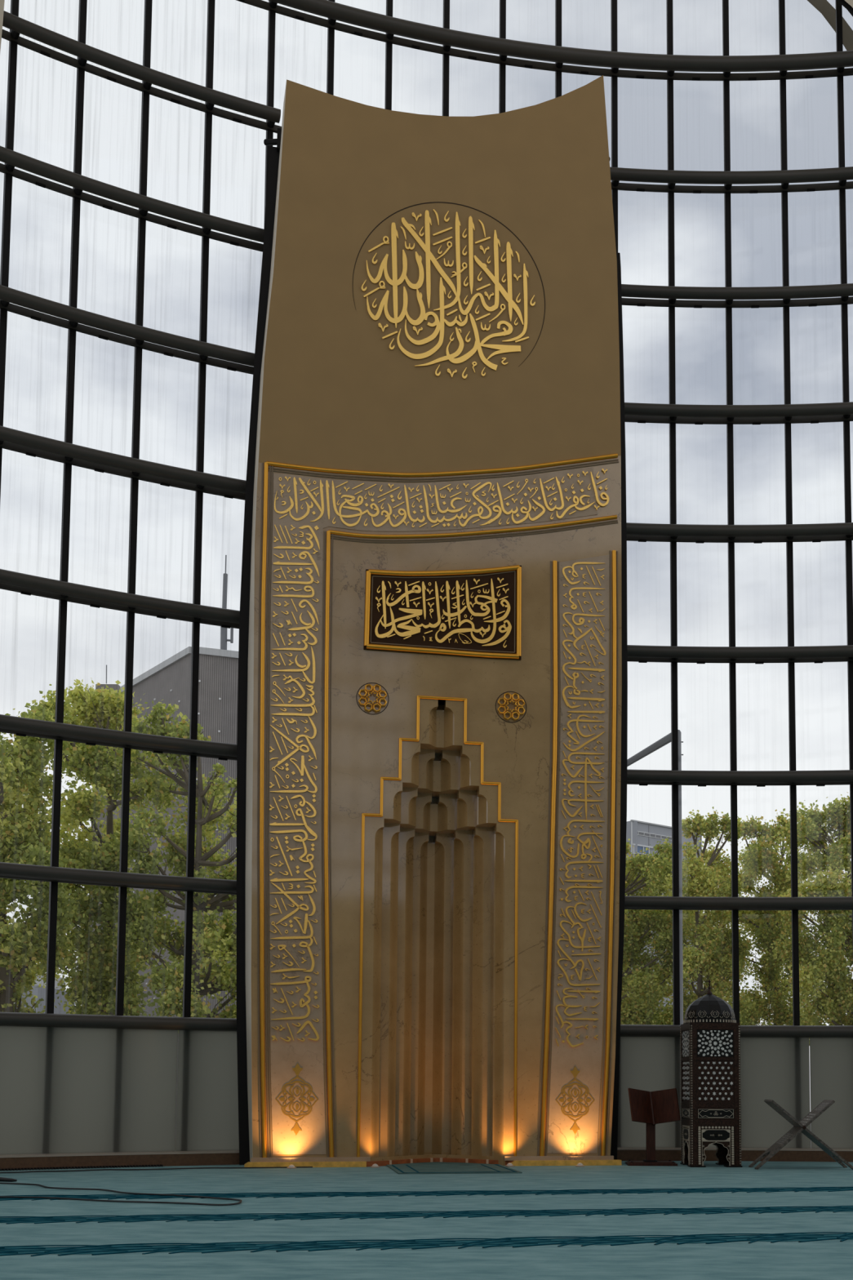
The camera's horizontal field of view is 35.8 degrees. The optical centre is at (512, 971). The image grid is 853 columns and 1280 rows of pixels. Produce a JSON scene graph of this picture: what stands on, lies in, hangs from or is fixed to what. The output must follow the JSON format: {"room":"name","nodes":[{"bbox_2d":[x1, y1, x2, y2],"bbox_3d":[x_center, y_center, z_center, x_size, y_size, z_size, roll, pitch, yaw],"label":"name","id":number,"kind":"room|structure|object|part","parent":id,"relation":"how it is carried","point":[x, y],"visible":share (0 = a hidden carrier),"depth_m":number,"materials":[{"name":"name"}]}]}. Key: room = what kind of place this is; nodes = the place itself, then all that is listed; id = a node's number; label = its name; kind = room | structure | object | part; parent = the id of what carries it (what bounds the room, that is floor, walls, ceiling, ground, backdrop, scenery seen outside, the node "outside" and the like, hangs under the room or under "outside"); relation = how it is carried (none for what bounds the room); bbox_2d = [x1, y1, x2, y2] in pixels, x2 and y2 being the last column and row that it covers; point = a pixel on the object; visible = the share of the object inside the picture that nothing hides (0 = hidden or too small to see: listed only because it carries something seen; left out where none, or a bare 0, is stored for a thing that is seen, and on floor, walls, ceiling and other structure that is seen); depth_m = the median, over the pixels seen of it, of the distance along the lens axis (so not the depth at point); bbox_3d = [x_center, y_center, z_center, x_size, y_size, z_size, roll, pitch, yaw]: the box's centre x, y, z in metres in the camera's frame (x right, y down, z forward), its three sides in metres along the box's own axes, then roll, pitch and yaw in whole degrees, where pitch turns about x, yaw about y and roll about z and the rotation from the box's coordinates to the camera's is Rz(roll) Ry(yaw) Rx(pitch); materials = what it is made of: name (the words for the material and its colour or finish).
{"room":"mosque","nodes":[
{"label":"mosque","id":0,"kind":"room"},
{"bbox_2d":[0,0,4,48],"bbox_3d":[-5.479,-8.975,12.435,1.323,1.939,0.204,4,-6,-36],"label":"window mullion","id":1,"kind":"structure","parent":0,"point":[2,2],"depth_m":12.73,"materials":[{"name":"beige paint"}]},
{"bbox_2d":[844,0,852,7],"bbox_3d":[5.120,-10.756,14.830,3.960,3.766,0.341,-1,-5,12],"label":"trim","id":2,"kind":"structure","parent":0,"point":[850,2],"depth_m":15.04,"materials":[{"name":"beige paint"}]},
{"bbox_2d":[836,0,852,16],"bbox_3d":[3.927,-10.377,15.069,1.650,3.035,0.165,0,-5,7],"label":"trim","id":3,"kind":"structure","parent":2,"relation":"attached to","point":[843,2],"depth_m":15.08,"materials":[{"name":"black"}]},
{"bbox_3d":[2.322,1.132,0.903,27.513,0.438,27.513,0,-5,0],"label":"floor","id":4,"kind":"structure","parent":0,"visible":0},
{"bbox_2d":[0,0,18,495],"bbox_3d":[-5.008,-5.571,12.840,0.064,14.801,0.225,3,-6,-33],"label":"window mullion","id":5,"kind":"structure","parent":4,"relation":"on","point":[12,55],"depth_m":12.96,"materials":[{"name":"black metal"}]},
{"bbox_2d":[44,0,87,1013],"bbox_3d":[-4.447,-5.539,13.185,0.064,14.801,0.225,3,-6,-30],"label":"window mullion","id":6,"kind":"structure","parent":4,"relation":"on","point":[68,423],"depth_m":13.03,"materials":[{"name":"black metal"}]},
{"bbox_2d":[115,0,151,1015],"bbox_3d":[-3.869,-5.509,13.501,0.064,14.801,0.225,3,-5,-27],"label":"window mullion","id":7,"kind":"structure","parent":4,"relation":"on","point":[121,943],"depth_m":13.35,"materials":[{"name":"black metal"}]},
{"bbox_2d":[182,0,214,1017],"bbox_3d":[-3.277,-5.482,13.790,0.064,14.801,0.225,2,-5,-25],"label":"window mullion","id":8,"kind":"structure","parent":4,"relation":"on","point":[211,3],"depth_m":13.65,"materials":[{"name":"black metal"}]},
{"bbox_2d":[0,1160,852,1279],"bbox_3d":[2.323,0.905,0.922,26.153,0.018,26.153,0,-5,0],"label":"carpet","id":9,"kind":"object","parent":4,"relation":"on","point":[777,1220],"visible":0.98,"depth_m":7.55,"materials":[{"name":"teal carpet"}]},
{"bbox_2d":[0,1177,17,1182],"bbox_3d":[-4.288,1.645,10.517,0.680,0.066,0.068,0,-5,8],"label":"microphone","id":10,"kind":"object","parent":9,"relation":"on","point":[2,1179],"visible":1,"depth_m":10.47,"materials":[{"name":"black plastic"}]},
{"bbox_2d":[0,1164,163,1170],"bbox_3d":[-5.117,1.755,11.503,4.182,0.016,0.257,4,-6,-35],"label":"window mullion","id":11,"kind":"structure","parent":9,"relation":"on","point":[160,1165],"depth_m":12.25,"materials":[{"name":"black rubber"}]},
{"bbox_2d":[0,1182,241,1205],"bbox_3d":[-2.999,1.592,9.478,2.647,0.011,1.266,-1,-5,12],"label":"cable","id":12,"kind":"object","parent":9,"relation":"on","point":[41,1185],"visible":1,"depth_m":9.08,"materials":[{"name":"black rubber"}]},
{"bbox_2d":[0,1166,312,1173],"bbox_3d":[-3.637,1.795,11.913,3.664,0.011,0.226,2,-5,-18],"label":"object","id":13,"kind":"object","parent":9,"relation":"on","point":[265,1166],"visible":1,"depth_m":12.00,"materials":[{"name":"black rubber"}]},
{"bbox_2d":[286,1164,296,1168],"bbox_3d":[-2.085,1.836,12.413,0.090,0.037,0.090,1,-5,-10],"label":"uplight","id":14,"kind":"object","parent":9,"relation":"on","point":[291,1166],"visible":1,"depth_m":12.39,"materials":[{"name":"silver metal"}]},
{"bbox_2d":[370,1163,379,1168],"bbox_3d":[-1.317,1.856,12.606,0.090,0.037,0.090,1,-5,-10],"label":"uplight","id":15,"kind":"object","parent":9,"relation":"on","point":[374,1166],"visible":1,"depth_m":12.58,"materials":[{"name":"silver metal"}]},
{"bbox_2d":[386,1161,522,1173],"bbox_3d":[-0.614,1.870,12.593,1.120,0.012,1.620,1,-5,-10],"label":"rug","id":16,"kind":"object","parent":9,"relation":"on","point":[434,1167],"visible":0.95,"depth_m":12.36,"materials":[{"name":"teal fabric"}]},
{"bbox_2d":[505,1162,514,1166],"bbox_3d":[-0.029,1.882,12.844,0.090,0.037,0.090,1,-5,-10],"label":"uplight","id":17,"kind":"object","parent":9,"relation":"on","point":[509,1164],"visible":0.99,"depth_m":12.82,"materials":[{"name":"silver metal"}]},
{"bbox_2d":[575,1162,584,1166],"bbox_3d":[0.660,1.891,12.910,0.090,0.037,0.090,1,-5,-10],"label":"uplight","id":18,"kind":"object","parent":9,"relation":"on","point":[580,1164],"visible":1,"depth_m":12.88,"materials":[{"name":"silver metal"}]},
{"bbox_2d":[625,1088,680,1165],"bbox_3d":[1.398,1.551,13.191,0.507,0.770,0.491,0,-5,0],"label":"book stand","id":19,"kind":"object","parent":9,"relation":"on","point":[651,1108],"visible":1,"depth_m":13.15,"materials":[{"name":"brown wood"}]},
{"bbox_3d":[1.388,1.701,13.254,0.087,0.400,0.070,0,-5,0],"label":"post","id":20,"kind":"part","parent":19,"relation":"part of","materials":[{"name":"brown wood"}]},
{"bbox_2d":[680,979,742,1167],"bbox_3d":[1.981,1.006,13.221,0.528,1.867,0.528,1,-5,-4],"label":"lantern","id":21,"kind":"object","parent":9,"relation":"on","point":[711,1102],"visible":1,"depth_m":12.98,"materials":[{"name":"brown wood"}]},
{"bbox_3d":[1.740,0.725,13.228,0.003,0.265,0.360,1,-5,-4],"label":"black panel","id":22,"kind":"part","parent":21,"relation":"part of","materials":[{"name":"black paint"}]},
{"bbox_3d":[1.746,1.227,13.186,0.030,1.393,0.484,1,-5,-4],"label":"panel","id":23,"kind":"part","parent":21,"relation":"part of","materials":[{"name":"brown wood"}]},
{"bbox_3d":[1.964,1.249,13.436,0.484,1.393,0.030,1,-5,-4],"label":"panel","id":24,"kind":"part","parent":21,"relation":"part of","materials":[{"name":"brown wood"}]},
{"bbox_3d":[2.000,0.707,13.003,0.360,0.265,0.003,1,-5,-4],"label":"black panel","id":25,"kind":"part","parent":21,"relation":"part of","materials":[{"name":"black paint"}]},
{"bbox_3d":[1.997,1.210,12.969,0.484,1.393,0.030,1,-5,-4],"label":"panel","id":26,"kind":"part","parent":21,"relation":"part of","materials":[{"name":"brown wood"}]},
{"bbox_3d":[2.215,1.232,13.219,0.030,1.393,0.484,1,-5,-4],"label":"panel","id":27,"kind":"part","parent":21,"relation":"part of","materials":[{"name":"brown wood"}]},
{"bbox_2d":[748,1099,852,1169],"bbox_3d":[2.802,1.582,12.803,0.964,0.672,0.400,0,-5,0],"label":"stand","id":28,"kind":"object","parent":9,"relation":"on","point":[798,1126],"visible":1,"depth_m":12.72,"materials":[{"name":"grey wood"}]},
{"bbox_2d":[236,75,627,1167],"bbox_3d":[-0.788,-3.833,13.822,4.063,11.664,1.085,1,-5,-10],"label":"mihrab","id":29,"kind":"structure","parent":4,"relation":"on","point":[431,885],"depth_m":13.40,"materials":[{"name":"beige stone"}]},
{"bbox_2d":[0,1150,239,1168],"bbox_3d":[-4.862,1.744,11.889,5.152,0.145,0.568,3,-6,-33],"label":"baseboard","id":30,"kind":"structure","parent":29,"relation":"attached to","point":[166,1158],"depth_m":12.52,"materials":[{"name":"brown wood"}]},
{"bbox_3d":[-2.416,-1.633,12.863,0.170,6.904,0.044,1,-5,-10],"label":"moulding","id":31,"kind":"part","parent":29,"relation":"part of","materials":[{"name":"gold metal"}]},
{"bbox_2d":[263,0,275,229],"bbox_3d":[-2.671,-5.457,14.049,0.064,14.801,0.225,2,-5,-22],"label":"window mullion","id":32,"kind":"structure","parent":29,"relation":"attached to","point":[272,14],"depth_m":14.38,"materials":[{"name":"black metal"}]},
{"bbox_3d":[-1.797,-1.295,12.950,0.178,6.251,0.044,1,-5,-10],"label":"moulding","id":33,"kind":"part","parent":29,"relation":"part of","materials":[{"name":"gold metal"}]},
{"bbox_2d":[326,0,334,95],"bbox_3d":[-2.053,-5.434,14.278,0.064,14.801,0.225,2,-5,-19],"label":"window mullion","id":34,"kind":"structure","parent":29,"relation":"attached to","point":[331,31],"depth_m":14.65,"materials":[{"name":"black metal"}]},
{"bbox_2d":[355,682,388,714],"bbox_3d":[-1.396,-2.729,13.125,0.326,0.326,0.049,1,-5,-10],"label":"rosette","id":35,"kind":"object","parent":29,"relation":"attached to","point":[381,698],"visible":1,"depth_m":13.11,"materials":[{"name":"gold metal"}]},
{"bbox_2d":[384,0,392,110],"bbox_3d":[-1.425,-5.415,14.477,0.064,14.801,0.225,2,-5,-16],"label":"window mullion","id":36,"kind":"structure","parent":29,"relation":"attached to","point":[388,45],"depth_m":14.86,"materials":[{"name":"black metal"}]},
{"bbox_2d":[0,1012,852,1155],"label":"wall","id":37,"kind":"structure","parent":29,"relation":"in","point":[63,1090],"depth_m":13.10,"materials":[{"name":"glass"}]},
{"bbox_3d":[-4.326,1.100,12.553,2.243,1.256,0.064,3,-6,-30],"label":"pane","id":38,"kind":"part","parent":37,"relation":"part of","materials":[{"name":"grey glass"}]},
{"bbox_3d":[-2.293,1.190,13.497,2.243,1.256,0.064,2,-5,-20],"label":"pane","id":39,"kind":"part","parent":37,"relation":"part of","materials":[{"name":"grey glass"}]},
{"bbox_3d":[2.108,1.280,14.314,2.243,1.256,0.064,0,-5,-1],"label":"pane","id":40,"kind":"part","parent":37,"relation":"part of","materials":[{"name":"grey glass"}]},
{"bbox_3d":[4.345,1.278,14.162,2.243,1.256,0.064,0,-5,9],"label":"pane","id":41,"kind":"part","parent":37,"relation":"part of","materials":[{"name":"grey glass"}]},
{"bbox_3d":[-0.725,-0.456,13.078,1.577,4.645,0.031,1,-5,-10],"label":"niche moulding","id":42,"kind":"part","parent":29,"relation":"part of","materials":[{"name":"beige stone"}]},
{"bbox_3d":[-0.679,-5.239,13.489,3.624,0.484,0.044,1,-5,-10],"label":"band moulding","id":43,"kind":"part","parent":29,"relation":"part of","materials":[{"name":"gold metal"}]},
{"bbox_2d":[363,564,521,660],"bbox_3d":[-0.699,-3.694,13.334,1.602,0.995,0.055,1,-5,-10],"label":"inscription plaque","id":44,"kind":"object","parent":29,"relation":"attached to","point":[476,613],"visible":1,"depth_m":13.33,"materials":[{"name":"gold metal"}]},
{"bbox_2d":[442,0,449,116],"bbox_3d":[-0.788,-5.397,14.646,0.064,14.801,0.225,1,-5,-13],"label":"window mullion","id":45,"kind":"structure","parent":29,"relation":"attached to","point":[446,57],"depth_m":15.04,"materials":[{"name":"black metal"}]},
{"bbox_3d":[-0.379,-4.577,13.489,2.988,0.464,0.040,1,-5,-10],"label":"band moulding","id":46,"kind":"part","parent":29,"relation":"part of","materials":[{"name":"gold metal"}]},
{"bbox_2d":[498,0,506,113],"bbox_3d":[-0.143,-5.383,14.783,0.064,14.801,0.225,1,-5,-11],"label":"window mullion","id":47,"kind":"structure","parent":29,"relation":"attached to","point":[502,73],"depth_m":15.19,"materials":[{"name":"black metal"}]},
{"bbox_2d":[495,691,526,722],"bbox_3d":[-0.013,-2.696,13.380,0.326,0.326,0.049,1,-5,-10],"label":"rosette","id":48,"kind":"object","parent":29,"relation":"attached to","point":[504,698],"visible":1,"depth_m":13.37,"materials":[{"name":"gold metal"}]},
{"bbox_3d":[0.366,-1.189,13.344,0.178,6.128,0.048,1,-5,-10],"label":"moulding","id":49,"kind":"part","parent":29,"relation":"part of","materials":[{"name":"gold metal"}]},
{"bbox_2d":[555,0,561,97],"bbox_3d":[0.508,-5.370,14.888,0.064,14.801,0.225,1,-5,-8],"label":"window mullion","id":50,"kind":"structure","parent":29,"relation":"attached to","point":[557,2],"depth_m":15.33,"materials":[{"name":"black metal"}]},
{"bbox_3d":[0.981,-1.257,13.465,0.175,6.290,0.044,1,-5,-10],"label":"moulding","id":51,"kind":"part","parent":29,"relation":"part of","materials":[{"name":"gold metal"}]},
{"bbox_2d":[610,0,617,252],"bbox_3d":[1.168,-5.361,14.962,0.074,14.801,0.229,0,-5,0],"label":"window mullion","id":52,"kind":"structure","parent":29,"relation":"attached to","point":[613,2],"depth_m":15.32,"materials":[{"name":"black metal"}]},
{"bbox_2d":[617,1147,852,1161],"bbox_3d":[3.968,1.954,13.871,5.981,0.145,0.654,0,-5,7],"label":"baseboard","id":53,"kind":"structure","parent":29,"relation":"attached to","point":[784,1154],"depth_m":13.96,"materials":[{"name":"brown wood"}]},
{"bbox_2d":[666,0,679,1025],"bbox_3d":[1.824,-5.354,15.004,0.068,14.801,0.227,0,-5,0],"label":"window mullion","id":54,"kind":"structure","parent":4,"relation":"on","point":[672,367],"depth_m":14.93,"materials":[{"name":"black metal"}]},
{"bbox_2d":[722,0,739,1022],"bbox_3d":[2.480,-5.350,15.014,0.065,14.801,0.225,0,-5,0],"label":"window mullion","id":55,"kind":"structure","parent":4,"relation":"on","point":[729,362],"depth_m":14.90,"materials":[{"name":"black metal"}]},
{"bbox_2d":[778,0,799,1025],"bbox_3d":[3.136,-5.349,14.991,0.070,14.801,0.228,0,-5,0],"label":"window mullion","id":56,"kind":"structure","parent":4,"relation":"on","point":[787,380],"depth_m":14.90,"materials":[{"name":"black metal"}]},
{"bbox_2d":[835,0,852,940],"bbox_3d":[3.792,-5.351,14.937,0.078,14.801,0.229,0,-5,0],"label":"window mullion","id":57,"kind":"structure","parent":4,"relation":"on","point":[845,349],"depth_m":14.98,"materials":[{"name":"black metal"}]},
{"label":"window","id":58,"kind":"structure","parent":0,"visible":0},
{"bbox_2d":[0,862,852,910],"bbox_3d":[-0.226,-0.869,13.105,14.305,0.130,2.202,1,-5,-12],"label":"window frame","id":59,"kind":"structure","parent":58,"relation":"attached to","point":[7,870],"depth_m":13.23,"materials":[{"name":"paint"}]},
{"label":"window","id":60,"kind":"structure","parent":0,"visible":0},
{"bbox_2d":[0,714,852,786],"bbox_3d":[-0.222,-2.260,13.231,14.314,0.137,2.203,1,-5,-12],"label":"window frame","id":61,"kind":"structure","parent":60,"relation":"attached to","point":[20,726],"depth_m":13.35,"materials":[{"name":"paint"}]},
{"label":"window","id":62,"kind":"structure","parent":0,"visible":0},
{"bbox_2d":[0,568,852,663],"bbox_3d":[-0.216,-3.654,13.358,14.324,0.137,2.205,1,-5,-12],"label":"window frame","id":63,"kind":"structure","parent":62,"relation":"attached to","point":[24,584],"depth_m":13.48,"materials":[{"name":"paint"}]},
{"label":"window","id":64,"kind":"structure","parent":0,"visible":0},
{"bbox_2d":[0,425,852,543],"bbox_3d":[-0.211,-5.048,13.484,14.333,0.137,2.206,1,-5,-12],"label":"window frame","id":65,"kind":"structure","parent":64,"relation":"attached to","point":[28,444],"depth_m":13.62,"materials":[{"name":"paint"}]},
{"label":"window","id":66,"kind":"structure","parent":0,"visible":0},
{"bbox_2d":[0,284,852,424],"bbox_3d":[-0.206,-6.442,13.610,14.343,0.137,2.207,1,-5,-12],"label":"window frame","id":67,"kind":"structure","parent":66,"relation":"attached to","point":[812,413],"depth_m":13.76,"materials":[{"name":"paint"}]},
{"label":"window","id":68,"kind":"structure","parent":0,"visible":0},
{"bbox_2d":[0,146,852,308],"bbox_3d":[-0.202,-7.837,13.736,14.352,0.137,2.208,1,-5,-12],"label":"window frame","id":69,"kind":"structure","parent":68,"relation":"attached to","point":[12,158],"depth_m":13.90,"materials":[{"name":"paint"}]},
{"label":"window","id":70,"kind":"structure","parent":0,"visible":0},
{"bbox_2d":[1,10,852,193],"bbox_3d":[-0.197,-9.231,13.862,14.362,0.137,2.210,1,-5,-12],"label":"window frame beam","id":71,"kind":"structure","parent":70,"relation":"attached to","point":[18,25],"depth_m":14.07,"materials":[{"name":"metal"}]},
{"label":"window","id":72,"kind":"structure","parent":0,"visible":0},
{"bbox_2d":[236,0,852,80],"bbox_3d":[-0.199,-10.626,14.021,14.371,0.156,2.300,1,-5,-12],"label":"window frame beam","id":73,"kind":"structure","parent":72,"relation":"attached to","point":[335,11],"depth_m":15.11,"materials":[{"name":"metal"}]},
{"label":"outside","id":74,"kind":"structure","parent":0,"visible":0},
{"bbox_3d":[-0.072,15.001,117.152,280.000,0.500,204.000,0,-5,0],"label":"ground","id":75,"kind":"structure","parent":74,"visible":0},
{"bbox_2d":[0,699,88,1013],"bbox_3d":[-12.794,-0.018,31.361,4.764,14.853,6.287,3,-5,-25],"label":"plane tree","id":76,"kind":"object","parent":75,"relation":"on","point":[23,840],"visible":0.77,"depth_m":30.87,"materials":[{"name":"green plant"}]},
{"bbox_2d":[13,975,75,1013],"bbox_3d":[-20.968,4.684,54.731,3.939,9.323,6.120,0,-5,0],"label":"building","id":77,"kind":"structure","parent":75,"relation":"on","point":[39,992],"depth_m":54.58,"materials":[{"name":"white concrete"}]},
{"bbox_2d":[24,679,172,1016],"bbox_3d":[-11.180,-0.235,34.464,4.217,15.815,6.800,2,-5,-15],"label":"plane tree","id":78,"kind":"object","parent":75,"relation":"on","point":[92,988],"visible":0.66,"depth_m":33.08,"materials":[{"name":"green plant"}]},
{"bbox_2d":[90,665,119,933],"bbox_3d":[-37.921,-6.597,124.964,2.079,43.499,8.048,0,-5,0],"label":"block","id":79,"kind":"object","parent":75,"relation":"on","point":[115,686],"visible":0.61,"depth_m":121.78,"materials":[{"name":"concrete"}]},
{"bbox_2d":[98,699,236,1151],"bbox_3d":[-7.317,0.250,33.180,7.303,14.656,5.772,1,-5,-4],"label":"plane tree","id":80,"kind":"object","parent":75,"relation":"on","point":[223,976],"visible":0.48,"depth_m":32.95,"materials":[{"name":"green plant"}]},
{"bbox_2d":[115,555,238,1133],"bbox_3d":[-15.781,-5.088,63.278,11.256,30.290,4.357,-2,-5,25],"label":"building","id":81,"kind":"structure","parent":75,"relation":"on","point":[169,681],"depth_m":61.87,"materials":[{"name":"concrete"}]},
{"bbox_2d":[626,729,683,1025],"bbox_3d":[2.390,1.171,23.988,1.500,11.358,0.170,0,-5,0],"label":"lamp post","id":82,"kind":"object","parent":75,"relation":"on","point":[666,740],"visible":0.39,"depth_m":24.26,"materials":[{"name":"grey metal"}]},
{"bbox_3d":[2.369,-4.019,24.427,1.408,0.922,0.156,0,-5,0],"label":"arm","id":83,"kind":"part","parent":82,"relation":"part of","materials":[{"name":"grey metal"}]},
{"bbox_2d":[620,836,705,1025],"bbox_3d":[3.282,2.003,46.093,7.979,13.458,6.118,0,-5,0],"label":"broadleaf tree","id":84,"kind":"object","parent":75,"relation":"on","point":[642,984],"visible":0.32,"depth_m":45.34,"materials":[{"name":"green plant"}]},
{"bbox_2d":[624,819,702,1013],"bbox_3d":[9.248,1.367,83.041,5.830,21.002,6.406,0,-5,0],"label":"building","id":85,"kind":"structure","parent":75,"relation":"on","point":[642,834],"depth_m":81.90,"materials":[{"name":"grey concrete"}]},
{"bbox_3d":[7.306,-7.453,80.921,0.050,3.570,0.080,4,-6,-39],"label":"corner post","id":86,"kind":"part","parent":85,"relation":"part of","materials":[{"name":"white"}]},
{"bbox_2d":[656,806,757,1025],"bbox_3d":[6.465,1.469,43.836,3.300,14.178,5.006,-1,-5,11],"label":"broadleaf tree","id":87,"kind":"object","parent":75,"relation":"on","point":[714,964],"visible":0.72,"depth_m":43.62,"materials":[{"name":"green plant"}]},
{"bbox_2d":[723,808,814,1025],"bbox_3d":[8.851,1.438,46.806,4.220,14.754,6.077,-1,-5,12],"label":"broadleaf tree","id":88,"kind":"object","parent":75,"relation":"on","point":[762,924],"visible":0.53,"depth_m":46.02,"materials":[{"name":"green plant"}]},
{"bbox_2d":[764,794,852,1044],"bbox_3d":[11.413,1.274,43.044,6.290,14.462,6.221,0,-5,8],"label":"broadleaf tree","id":89,"kind":"object","parent":75,"relation":"on","point":[831,965],"visible":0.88,"depth_m":41.93,"materials":[{"name":"green plant"}]},
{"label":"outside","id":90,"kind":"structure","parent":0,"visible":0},
{"bbox_2d":[807,0,852,50],"bbox_3d":[3.969,-10.906,15.918,1.948,3.362,0.282,0,-5,6],"label":"window mullion","id":91,"kind":"structure","parent":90,"point":[824,7],"depth_m":15.87,"materials":[{"name":"metal"}]}
]}

